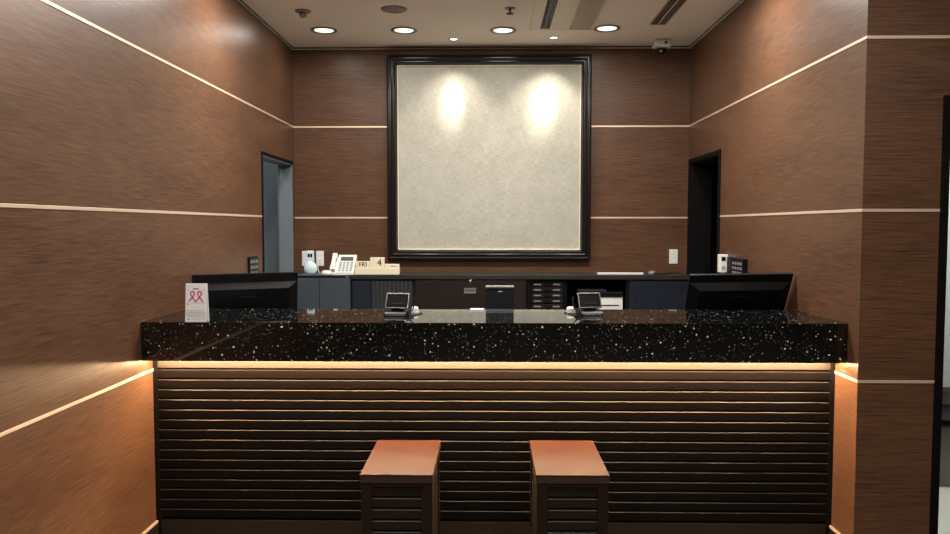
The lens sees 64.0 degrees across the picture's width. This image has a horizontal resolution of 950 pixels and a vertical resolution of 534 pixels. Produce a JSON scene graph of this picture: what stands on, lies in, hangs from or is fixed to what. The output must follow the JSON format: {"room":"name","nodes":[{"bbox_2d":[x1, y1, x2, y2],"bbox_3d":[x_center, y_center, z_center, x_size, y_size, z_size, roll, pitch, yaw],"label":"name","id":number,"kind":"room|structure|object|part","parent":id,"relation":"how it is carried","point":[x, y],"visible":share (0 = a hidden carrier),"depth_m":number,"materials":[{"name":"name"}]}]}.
{"room":"hotel reception","nodes":[
{"label":"hotel reception","id":0,"kind":"room"},
{"bbox_2d":[0,0,295,533],"bbox_3d":[-1.642,-0.033,1.062,0.115,2.952,10.464,0,3,1],"label":"wall","id":1,"kind":"structure","parent":0,"point":[89,118],"depth_m":3.20,"materials":[{"name":"brown wood"}]},
{"bbox_2d":[0,368,152,436],"bbox_3d":[-1.592,0.651,0.642,0.003,0.014,9.554,0,3,1],"label":"trim","id":2,"kind":"structure","parent":1,"relation":"attached to","point":[20,426],"depth_m":2.90,"materials":[{"name":"beige metal"}]},
{"bbox_2d":[0,203,261,216],"bbox_3d":[-1.592,-0.101,0.602,0.003,0.014,9.554,0,3,1],"label":"trim","id":3,"kind":"structure","parent":1,"relation":"attached to","point":[6,205],"depth_m":3.20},
{"bbox_2d":[142,520,158,533],"bbox_3d":[-1.604,1.472,-0.197,0.010,0.082,7.790,0,3,1],"label":"baseboard","id":4,"kind":"structure","parent":1,"relation":"attached to","point":[153,529],"depth_m":3.61,"materials":[{"name":"brown laminate"}]},
{"bbox_2d":[40,0,293,127],"bbox_3d":[-1.583,-0.867,1.016,0.003,0.014,10.464,0,3,1],"label":"trim","id":5,"kind":"structure","parent":1,"relation":"attached to","point":[44,1],"depth_m":3.54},
{"bbox_2d":[248,256,258,272],"bbox_3d":[-1.502,0.002,5.149,0.016,0.147,0.195,0,3,1],"label":"keypad","id":6,"kind":"object","parent":1,"relation":"attached to","point":[252,261],"visible":0.78,"depth_m":5.13,"materials":[{"name":"black plastic"}]},
{"bbox_2d":[261,151,293,272],"bbox_3d":[-1.553,0.174,5.832,0.124,2.025,0.861,0,3,1],"label":"door frame","id":7,"kind":"structure","parent":1,"relation":"in","point":[284,166],"depth_m":6.20,"materials":[{"name":"blue paint"}]},
{"bbox_2d":[237,0,744,49],"bbox_3d":[0.030,-1.496,0.952,3.230,0.020,10.464,0,3,1],"label":"trim","id":8,"kind":"structure","parent":1,"relation":"attached to","point":[735,6],"depth_m":6.15,"materials":[{"name":"brown wood"}]},
{"bbox_2d":[263,161,278,272],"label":"door","id":9,"kind":"structure","parent":0,"point":[270,182],"depth_m":6.44,"materials":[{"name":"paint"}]},
{"bbox_2d":[242,0,739,47],"bbox_3d":[0.574,-1.569,1.207,7.500,0.100,11.200,0,3,1],"label":"ceiling","id":10,"kind":"structure","parent":0,"point":[357,23],"depth_m":5.40,"materials":[{"name":"paint"}]},
{"bbox_2d":[295,9,310,17],"bbox_3d":[-1.162,-1.709,5.138,0.108,0.045,0.108,0,3,1],"label":"smoke detector","id":11,"kind":"object","parent":10,"relation":"attached to","point":[302,13],"visible":1,"depth_m":5.11,"materials":[{"name":"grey plastic"}]},
{"bbox_2d":[311,27,336,33],"bbox_3d":[-1.121,-1.753,5.638,0.196,0.010,0.196,0,3,1],"label":"recessed light","id":12,"kind":"object","parent":10,"relation":"in","point":[319,30],"visible":1,"depth_m":5.63,"materials":[{"name":"white glass"}]},
{"bbox_2d":[381,5,406,12],"bbox_3d":[-0.543,-1.723,5.093,0.176,0.012,0.176,0,3,1],"label":"ceiling speaker","id":13,"kind":"object","parent":10,"relation":"attached to","point":[390,8],"visible":1,"depth_m":5.07,"materials":[{"name":"grey plastic"}]},
{"bbox_2d":[384,8,403,12],"bbox_3d":[-0.543,-1.718,5.094,0.128,0.002,0.128,0,3,1],"label":"grille","id":14,"kind":"object","parent":13,"relation":"attached to","point":[388,10],"depth_m":5.09,"materials":[{"name":"grey plastic"}]},
{"bbox_2d":[391,27,416,33],"bbox_3d":[-0.527,-1.753,5.638,0.196,0.010,0.196,0,3,1],"label":"recessed light","id":15,"kind":"object","parent":10,"relation":"in","point":[398,30],"visible":1,"depth_m":5.63,"materials":[{"name":"beige"}]},
{"bbox_2d":[490,27,515,33],"bbox_3d":[0.207,-1.753,5.639,0.196,0.010,0.196,0,3,1],"label":"recessed light","id":16,"kind":"object","parent":10,"relation":"in","point":[497,30],"visible":1,"depth_m":5.63,"materials":[{"name":"beige glass"}]},
{"bbox_2d":[505,6,514,14],"bbox_3d":[0.233,-1.708,5.071,0.072,0.040,0.072,0,3,1],"label":"sprinkler","id":17,"kind":"object","parent":10,"relation":"attached to","point":[509,8],"visible":1,"depth_m":5.07,"materials":[{"name":"metal"}]},
{"bbox_2d":[529,0,607,30],"bbox_3d":[0.621,-1.722,5.074,0.462,0.012,1.060,0,3,1],"label":"air conditioner","id":18,"kind":"object","parent":10,"relation":"attached to","point":[547,14],"visible":1,"depth_m":5.19,"materials":[{"name":"grey metal"}]},
{"bbox_2d":[540,0,557,27],"bbox_3d":[0.502,-1.726,5.074,0.070,0.002,0.975,0,3,1],"label":"vent","id":19,"kind":"object","parent":18,"relation":"attached to","point":[549,10],"depth_m":5.18,"materials":[{"name":"metal"}]},
{"bbox_2d":[570,0,603,29],"bbox_3d":[0.758,-1.720,5.072,0.143,0.007,1.020,0,3,1],"label":"grille","id":20,"kind":"object","parent":18,"relation":"attached to","point":[586,13],"depth_m":5.19,"materials":[{"name":"beige metal"}]},
{"bbox_2d":[594,25,619,31],"bbox_3d":[0.970,-1.750,5.582,0.196,0.010,0.196,0,3,1],"label":"recessed light","id":21,"kind":"object","parent":10,"relation":"in","point":[602,28],"visible":1,"depth_m":5.58,"materials":[{"name":"beige"}]},
{"bbox_2d":[652,39,671,53],"bbox_3d":[1.463,-1.721,5.949,0.132,0.108,0.103,0,3,1],"label":"security camera","id":22,"kind":"object","parent":10,"relation":"attached to","point":[661,45],"visible":1,"depth_m":5.91,"materials":[{"name":"white plastic"}]},
{"bbox_2d":[650,0,686,24],"bbox_3d":[1.303,-1.716,4.948,0.112,0.010,1.012,0,3,1],"label":"ceiling vent","id":23,"kind":"object","parent":10,"relation":"in","point":[671,7],"visible":1,"depth_m":5.15,"materials":[{"name":"metal"}]},
{"bbox_2d":[293,48,689,273],"bbox_3d":[0.155,-0.317,6.314,3.515,2.952,0.120,0,3,1],"label":"wall","id":24,"kind":"structure","parent":0,"point":[636,171],"depth_m":6.22,"materials":[{"name":"brown wood"}]},
{"bbox_2d":[302,251,306,265],"bbox_3d":[-1.397,-0.071,6.291,0.070,0.124,0.010,0,3,1],"label":"wall outlet","id":25,"kind":"object","parent":24,"relation":"attached to","point":[304,259],"visible":0.45,"depth_m":6.29,"materials":[{"name":"white plastic"}]},
{"bbox_2d":[316,251,323,265],"bbox_3d":[-1.282,-0.071,6.289,0.064,0.124,0.010,0,3,1],"label":"wall outlet","id":26,"kind":"object","parent":24,"relation":"attached to","point":[319,254],"visible":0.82,"depth_m":6.29,"materials":[{"name":"white plastic"}]},
{"bbox_2d":[294,126,386,127],"bbox_3d":[-1.099,-1.148,6.231,0.778,0.014,0.003,0,3,1],"label":"trim","id":27,"kind":"structure","parent":24,"relation":"attached to","point":[294,126],"depth_m":6.23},
{"bbox_2d":[295,217,387,218],"bbox_3d":[-1.099,-0.406,6.271,0.778,0.014,0.003,0,3,1],"label":"trim","id":28,"kind":"structure","parent":24,"relation":"attached to","point":[295,217],"depth_m":6.27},
{"bbox_2d":[387,54,591,259],"bbox_3d":[0.113,-0.888,6.185,1.653,1.656,0.077,0,3,1],"label":"fabric panel","id":29,"kind":"object","parent":24,"relation":"attached to","point":[489,155],"visible":1,"depth_m":6.21,"materials":[{"name":"beige fabric"}]},
{"bbox_2d":[591,217,687,218],"bbox_3d":[1.345,-0.404,6.226,0.793,0.014,0.003,0,3,1],"label":"trim","id":30,"kind":"structure","parent":24,"relation":"attached to","point":[591,217],"depth_m":6.22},
{"bbox_2d":[591,125,688,126],"bbox_3d":[1.345,-1.146,6.186,0.793,0.014,0.003,0,3,1],"label":"trim","id":31,"kind":"structure","parent":24,"relation":"attached to","point":[591,125],"depth_m":6.18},
{"bbox_2d":[669,249,677,263],"bbox_3d":[1.628,-0.086,6.235,0.070,0.118,0.010,0,3,1],"label":"wall switch","id":32,"kind":"object","parent":24,"relation":"attached to","point":[673,253],"visible":1,"depth_m":6.23,"materials":[{"name":"white plastic"}]},
{"bbox_2d":[710,162,717,273],"bbox_3d":[2.505,-0.287,5.768,1.204,2.952,1.400,0,3,1],"label":"wall","id":33,"kind":"structure","parent":0,"point":[714,165],"depth_m":6.37,"materials":[{"name":"black paint"}]},
{"bbox_2d":[689,0,907,533],"bbox_3d":[1.799,-0.233,4.769,0.170,2.952,2.914,0,3,1],"label":"wall","id":34,"kind":"structure","parent":0,"point":[829,135],"depth_m":3.58,"materials":[{"name":"brown wood"}]},
{"bbox_2d":[687,149,720,273],"bbox_3d":[1.813,0.169,5.795,0.180,2.038,0.841,0,3,1],"label":"door","id":35,"kind":"structure","parent":34,"relation":"in","point":[700,167],"depth_m":6.14,"materials":[{"name":"black wood"}]},
{"bbox_2d":[717,254,727,272],"bbox_3d":[1.694,-0.025,5.195,0.056,0.124,0.062,0,3,1],"label":"thermostat","id":36,"kind":"object","parent":34,"relation":"attached to","point":[722,258],"visible":0.93,"depth_m":5.17,"materials":[{"name":"white plastic"}]},
{"bbox_2d":[727,257,747,272],"bbox_3d":[1.701,0.001,4.942,0.032,0.120,0.330,0,3,1],"label":"intercom","id":37,"kind":"object","parent":34,"relation":"attached to","point":[734,265],"visible":0.77,"depth_m":4.90,"materials":[{"name":"black plastic"}]},
{"bbox_2d":[727,259,730,270],"bbox_3d":[1.688,-0.014,5.046,0.004,0.075,0.080,0,3,1],"label":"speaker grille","id":38,"kind":"object","parent":37,"relation":"attached to","point":[728,260],"depth_m":5.05,"materials":[{"name":"black plastic"}]},
{"bbox_2d":[689,36,865,126],"bbox_3d":[1.713,-1.067,4.726,0.003,0.014,2.914,0,3,1],"label":"trim","id":39,"kind":"structure","parent":34,"relation":"attached to","point":[863,38],"depth_m":4.08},
{"bbox_2d":[720,209,861,216],"bbox_3d":[1.705,-0.302,4.329,0.003,0.014,2.039,0,3,1],"label":"trim","id":40,"kind":"structure","parent":34,"relation":"attached to","point":[847,210],"depth_m":3.98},
{"bbox_2d":[829,525,840,533],"bbox_3d":[1.685,1.272,3.513,0.010,0.082,0.240,0,3,1],"label":"baseboard","id":41,"kind":"structure","parent":34,"relation":"attached to","point":[832,530],"depth_m":3.57,"materials":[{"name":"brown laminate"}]},
{"bbox_2d":[835,371,856,382],"bbox_3d":[1.705,0.450,4.369,0.003,0.014,2.039,0,3,1],"label":"trim","id":42,"kind":"structure","parent":34,"relation":"attached to","point":[836,372],"depth_m":3.45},
{"bbox_2d":[892,0,949,533],"bbox_3d":[3.060,-0.157,3.351,2.404,2.952,0.120,0,3,1],"label":"wall","id":43,"kind":"structure","parent":0,"point":[927,60],"depth_m":3.32,"materials":[{"name":"brown wood"}]},
{"bbox_2d":[857,380,934,382],"bbox_3d":[1.853,0.505,3.347,0.337,0.014,0.003,0,3,1],"label":"trim","id":44,"kind":"structure","parent":43,"relation":"attached to","point":[858,381],"depth_m":3.35,"materials":[{"name":"beige metal"}]},
{"bbox_2d":[862,209,939,211],"bbox_3d":[1.853,-0.246,3.307,0.337,0.014,0.003,0,3,1],"label":"trim","id":45,"kind":"structure","parent":43,"relation":"attached to","point":[863,210],"depth_m":3.31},
{"bbox_2d":[866,35,949,38],"bbox_3d":[2.973,-0.987,3.246,2.577,0.014,0.003,0,3,1],"label":"trim","id":46,"kind":"structure","parent":43,"relation":"attached to","point":[881,36],"depth_m":3.27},
{"bbox_2d":[929,95,949,533],"bbox_3d":[2.552,0.287,3.378,1.060,2.062,0.132,0,3,1],"label":"door","id":47,"kind":"structure","parent":43,"relation":"in","point":[940,466],"depth_m":3.35,"materials":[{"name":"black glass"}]},
{"bbox_3d":[2.553,0.302,3.379,0.994,2.024,0.008,0,3,1],"label":"glass pane","id":48,"kind":"part","parent":47,"relation":"part of","materials":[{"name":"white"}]},
{"bbox_3d":[0.543,1.567,-0.276,7.500,0.100,7.900,0,3,1],"label":"floor","id":49,"kind":"structure","parent":0,"visible":0},
{"bbox_2d":[360,440,440,533],"bbox_3d":[-0.306,1.066,3.256,0.290,0.520,0.490,0,3,1],"label":"stool","id":50,"kind":"object","parent":49,"relation":"on","point":[400,479],"visible":1,"depth_m":3.02,"materials":[{"name":"brown wood"}]},
{"bbox_3d":[-0.310,1.073,3.031,0.198,0.441,0.020,0,3,1],"label":"slatted panel","id":51,"kind":"part","parent":50,"relation":"part of","materials":[{"name":"brown wood"}]},
{"bbox_3d":[-0.181,1.061,3.254,0.020,0.441,0.398,0,3,1],"label":"slatted panel","id":52,"kind":"part","parent":50,"relation":"part of","materials":[{"name":"brown wood"}]},
{"bbox_2d":[529,440,609,533],"bbox_3d":[0.390,1.066,3.251,0.290,0.520,0.490,0,3,1],"label":"stool","id":53,"kind":"object","parent":49,"relation":"on","point":[569,479],"visible":1,"depth_m":3.01,"materials":[{"name":"brown wood"}]},
{"bbox_3d":[0.265,1.061,3.252,0.020,0.441,0.398,0,3,1],"label":"slatted panel","id":54,"kind":"part","parent":53,"relation":"part of","materials":[{"name":"brown wood"}]},
{"bbox_3d":[0.386,1.073,3.026,0.198,0.441,0.020,0,3,1],"label":"slatted panel","id":55,"kind":"part","parent":53,"relation":"part of","materials":[{"name":"brown wood"}]},
{"bbox_3d":[0.647,1.266,5.315,7.500,0.100,3.300,0,3,1],"label":"floor","id":56,"kind":"structure","parent":0,"visible":0},
{"bbox_2d":[297,272,351,308],"bbox_3d":[-1.179,0.611,6.125,0.422,1.120,0.405,0,3,1],"label":"base cabinet","id":57,"kind":"object","parent":56,"relation":"on","point":[315,291],"visible":0.23,"depth_m":5.91,"materials":[{"name":"grey wood"}]},
{"bbox_3d":[-1.300,0.621,5.944,0.175,1.060,0.017,0,3,1],"label":"door","id":58,"kind":"part","parent":57,"relation":"part of","materials":[{"name":"grey metal"}]},
{"bbox_2d":[304,251,316,273],"bbox_3d":[-1.296,-0.035,5.987,0.106,0.186,0.058,0,3,1],"label":"handheld device","id":59,"kind":"object","parent":57,"relation":"on","point":[310,267],"visible":1,"depth_m":5.97,"materials":[{"name":"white plastic"}]},
{"bbox_2d":[321,270,331,274],"bbox_3d":[-1.159,0.042,5.938,0.086,0.037,0.069,0,3,1],"label":"puck","id":60,"kind":"object","parent":57,"relation":"on","point":[324,272],"visible":1,"depth_m":5.91,"materials":[{"name":"white plastic"}]},
{"bbox_3d":[-1.093,0.621,5.940,0.231,1.060,0.017,0,3,1],"label":"door","id":61,"kind":"part","parent":57,"relation":"part of","materials":[{"name":"grey metal"}]},
{"bbox_2d":[330,253,356,274],"bbox_3d":[-1.042,-0.026,6.011,0.192,0.165,0.179,0,3,1],"label":"desk phone","id":62,"kind":"object","parent":57,"relation":"on","point":[343,264],"visible":1,"depth_m":5.99,"materials":[{"name":"white plastic"}]},
{"bbox_2d":[352,279,413,308],"bbox_3d":[-0.722,0.627,6.144,0.484,1.086,0.351,0,3,1],"label":"base cabinet","id":63,"kind":"object","parent":56,"relation":"on","point":[366,293],"visible":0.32,"depth_m":5.95,"materials":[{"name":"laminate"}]},
{"bbox_3d":[-0.888,0.618,5.980,0.145,1.022,0.018,0,3,1],"label":"panel","id":64,"kind":"part","parent":63,"relation":"part of","materials":[{"name":"blue laminate"}]},
{"bbox_2d":[371,281,411,308],"bbox_3d":[-0.651,0.618,5.976,0.320,1.022,0.018,0,3,1],"label":"shutter","id":65,"kind":"object","parent":63,"relation":"hanging from","point":[379,289],"depth_m":5.95,"materials":[{"name":"grey metal"}]},
{"bbox_2d":[351,272,689,279],"bbox_3d":[0.360,0.069,6.088,2.653,0.034,0.363,0,3,1],"label":"countertop","id":66,"kind":"structure","parent":63,"relation":"on","point":[403,275],"depth_m":5.92,"materials":[{"name":"laminate"}]},
{"bbox_2d":[355,257,399,274],"bbox_3d":[-0.766,-0.009,5.971,0.350,0.134,0.055,0,3,1],"label":"calendar","id":67,"kind":"object","parent":66,"relation":"on","point":[376,265],"visible":1,"depth_m":5.95,"materials":[{"name":"beige paint"}]},
{"bbox_2d":[596,272,642,274],"bbox_3d":[1.141,0.049,6.007,0.360,0.016,0.108,0,3,1],"label":"flat tray","id":68,"kind":"object","parent":66,"relation":"on","point":[598,273],"visible":1,"depth_m":5.96,"materials":[{"name":"grey plastic"}]},
{"bbox_2d":[648,271,677,273],"bbox_3d":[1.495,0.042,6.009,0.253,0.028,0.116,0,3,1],"label":"computer mouse","id":69,"kind":"object","parent":66,"relation":"on","point":[649,272],"visible":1,"depth_m":5.99,"materials":[{"name":"grey plastic"}]},
{"bbox_2d":[414,279,526,308],"bbox_3d":[-0.034,0.628,6.125,0.884,1.086,0.365,0,3,1],"label":"base cabinet","id":70,"kind":"object","parent":56,"relation":"on","point":[428,293],"visible":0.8,"depth_m":5.93,"materials":[{"name":"brown laminate"}]},
{"bbox_3d":[-0.039,0.185,5.925,0.093,0.043,0.006,0,3,1],"label":"handle","id":71,"kind":"part","parent":70,"relation":"part of","materials":[{"name":"metal"}]},
{"bbox_2d":[153,361,834,533],"bbox_3d":[0.080,0.858,3.798,3.230,0.878,0.505,0,3,1],"label":"reception desk","id":72,"kind":"object","parent":56,"relation":"on","point":[242,447],"depth_m":3.62,"materials":[{"name":"brown wood"}]},
{"bbox_3d":[-1.526,0.864,3.674,0.022,0.878,0.053,0,3,1],"label":"post","id":73,"kind":"part","parent":72,"relation":"part of","materials":[{"name":"brown wood"}]},
{"bbox_3d":[0.077,0.456,3.605,3.186,0.054,0.016,0,3,1],"label":"rail","id":74,"kind":"part","parent":72,"relation":"part of","materials":[{"name":"beige wood"}]},
{"bbox_2d":[141,309,847,362],"bbox_3d":[0.080,0.330,3.760,3.228,0.180,0.576,0,3,1],"label":"countertop","id":75,"kind":"structure","parent":72,"relation":"on","point":[324,335],"depth_m":3.48,"materials":[{"name":"black stone"}]},
{"bbox_2d":[185,283,208,321],"bbox_3d":[-1.290,0.164,3.525,0.098,0.176,0.040,0,3,1],"label":"card","id":76,"kind":"object","parent":75,"relation":"on","point":[196,303],"visible":1,"depth_m":3.51,"materials":[{"name":"white paper"}]},
{"bbox_2d":[384,293,422,317],"bbox_3d":[-0.358,0.184,3.764,0.165,0.110,0.191,1,3,10],"label":"card terminal","id":77,"kind":"object","parent":75,"relation":"on","point":[397,304],"visible":1,"depth_m":3.75,"materials":[{"name":"black plastic"}]},
{"bbox_2d":[411,306,418,312],"bbox_3d":[-0.311,0.217,3.899,0.047,0.031,0.047,0,3,1],"label":"button","id":78,"kind":"object","parent":75,"relation":"on","point":[416,309],"visible":0.79,"depth_m":3.88,"materials":[{"name":"plastic"}]},
{"bbox_2d":[470,308,483,310],"bbox_3d":[0.011,0.223,4.004,0.072,0.007,0.060,0,3,1],"label":"pad","id":79,"kind":"object","parent":75,"relation":"on","point":[471,309],"visible":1,"depth_m":3.97,"materials":[{"name":"white paper"}]},
{"bbox_2d":[485,285,513,310],"bbox_3d":[0.130,0.162,3.988,0.150,0.130,0.069,0,3,1],"label":"display","id":80,"kind":"object","parent":75,"relation":"on","point":[498,297],"visible":1,"depth_m":3.97,"materials":[{"name":"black plastic"}]},
{"bbox_2d":[566,306,574,312],"bbox_3d":[0.489,0.217,3.894,0.047,0.031,0.047,0,3,1],"label":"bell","id":81,"kind":"object","parent":75,"relation":"on","point":[569,309],"visible":0.87,"depth_m":3.88,"materials":[{"name":"plastic"}]},
{"bbox_2d":[564,292,602,316],"bbox_3d":[0.545,0.183,3.787,0.165,0.110,0.191,0,3,-9],"label":"card terminal","id":82,"kind":"object","parent":75,"relation":"on","point":[589,303],"visible":1,"depth_m":3.78,"materials":[{"name":"black plastic"}]},
{"bbox_3d":[1.681,0.868,3.615,0.022,0.878,0.053,0,3,1],"label":"post","id":83,"kind":"part","parent":72,"relation":"part of","materials":[{"name":"brown wood"}]},
{"bbox_2d":[527,279,627,309],"bbox_3d":[0.805,0.628,6.125,0.786,1.086,0.333,0,3,1],"label":"bay","id":84,"kind":"object","parent":56,"relation":"on","point":[570,284],"visible":0.13,"depth_m":6.24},
{"bbox_2d":[530,279,564,308],"bbox_3d":[0.569,0.214,6.073,0.270,0.238,0.275,0,3,1],"label":"drawer organizer","id":85,"kind":"object","parent":84,"relation":"on","point":[544,293],"visible":0.96,"depth_m":5.95,"materials":[{"name":"black plastic"}]},
{"bbox_3d":[0.566,0.309,5.962,0.246,0.036,0.018,0,3,1],"label":"drawer","id":86,"kind":"part","parent":85,"relation":"part of","materials":[{"name":"black plastic"}]},
{"bbox_3d":[0.566,0.266,5.960,0.246,0.036,0.018,0,3,1],"label":"drawer","id":87,"kind":"part","parent":85,"relation":"part of","materials":[{"name":"black plastic"}]},
{"bbox_3d":[0.566,0.222,5.957,0.246,0.036,0.018,0,3,1],"label":"drawer","id":88,"kind":"part","parent":85,"relation":"part of","materials":[{"name":"black plastic"}]},
{"bbox_3d":[0.566,0.179,5.955,0.246,0.036,0.018,0,3,1],"label":"drawer","id":89,"kind":"part","parent":85,"relation":"part of","materials":[{"name":"black plastic"}]},
{"bbox_3d":[0.566,0.136,5.952,0.246,0.036,0.018,0,3,1],"label":"drawer","id":90,"kind":"part","parent":85,"relation":"part of","materials":[{"name":"black plastic"}]},
{"bbox_2d":[574,288,622,309],"bbox_3d":[0.987,0.253,6.090,0.350,0.158,0.270,0,3,1],"label":"printer","id":91,"kind":"object","parent":84,"relation":"on","point":[610,298],"visible":0.66,"depth_m":5.97,"materials":[{"name":"white plastic"}]},
{"bbox_2d":[575,288,606,290],"bbox_3d":[0.927,0.180,6.103,0.230,0.013,0.200,0,3,1],"label":"paper tray","id":92,"kind":"object","parent":91,"relation":"on","point":[576,289],"depth_m":6.02,"materials":[{"name":"grey plastic"}]},
{"bbox_3d":[0.987,0.209,6.088,0.350,0.043,0.270,0,3,1],"label":"lid","id":93,"kind":"part","parent":91,"relation":"part of","materials":[{"name":"black plastic"}]},
{"bbox_2d":[628,279,688,309],"bbox_3d":[1.442,0.629,6.105,0.480,1.086,0.351,0,3,1],"label":"base cabinet","id":94,"kind":"object","parent":56,"relation":"on","point":[643,294],"visible":0.22,"depth_m":5.91,"materials":[{"name":"metal"}]},
{"bbox_3d":[0.091,0.890,4.386,3.210,0.750,0.575,0,3,1],"label":"desk","id":95,"kind":"object","parent":56,"relation":"on","visible":0},
{"bbox_2d":[192,272,297,308],"bbox_3d":[-1.293,0.274,4.287,0.566,0.490,0.190,-1,3,-24],"label":"computer monitor","id":96,"kind":"object","parent":95,"relation":"on","point":[269,290],"visible":0.49,"depth_m":4.22,"materials":[{"name":"black plastic"}]},
{"bbox_3d":[-1.262,0.188,4.213,0.090,0.055,0.014,-1,3,-24],"label":"mount plate","id":97,"kind":"part","parent":96,"relation":"part of","materials":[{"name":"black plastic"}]},
{"bbox_2d":[684,272,793,309],"bbox_3d":[1.422,0.274,4.165,0.549,0.504,0.249,0,3,2],"label":"computer monitor","id":98,"kind":"object","parent":95,"relation":"on","point":[722,291],"visible":0.52,"depth_m":4.07,"materials":[{"name":"black plastic"}]},
{"bbox_3d":[1.420,0.180,4.091,0.091,0.049,0.034,0,3,2],"label":"mount plate","id":99,"kind":"part","parent":98,"relation":"part of","materials":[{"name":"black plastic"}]}
]}

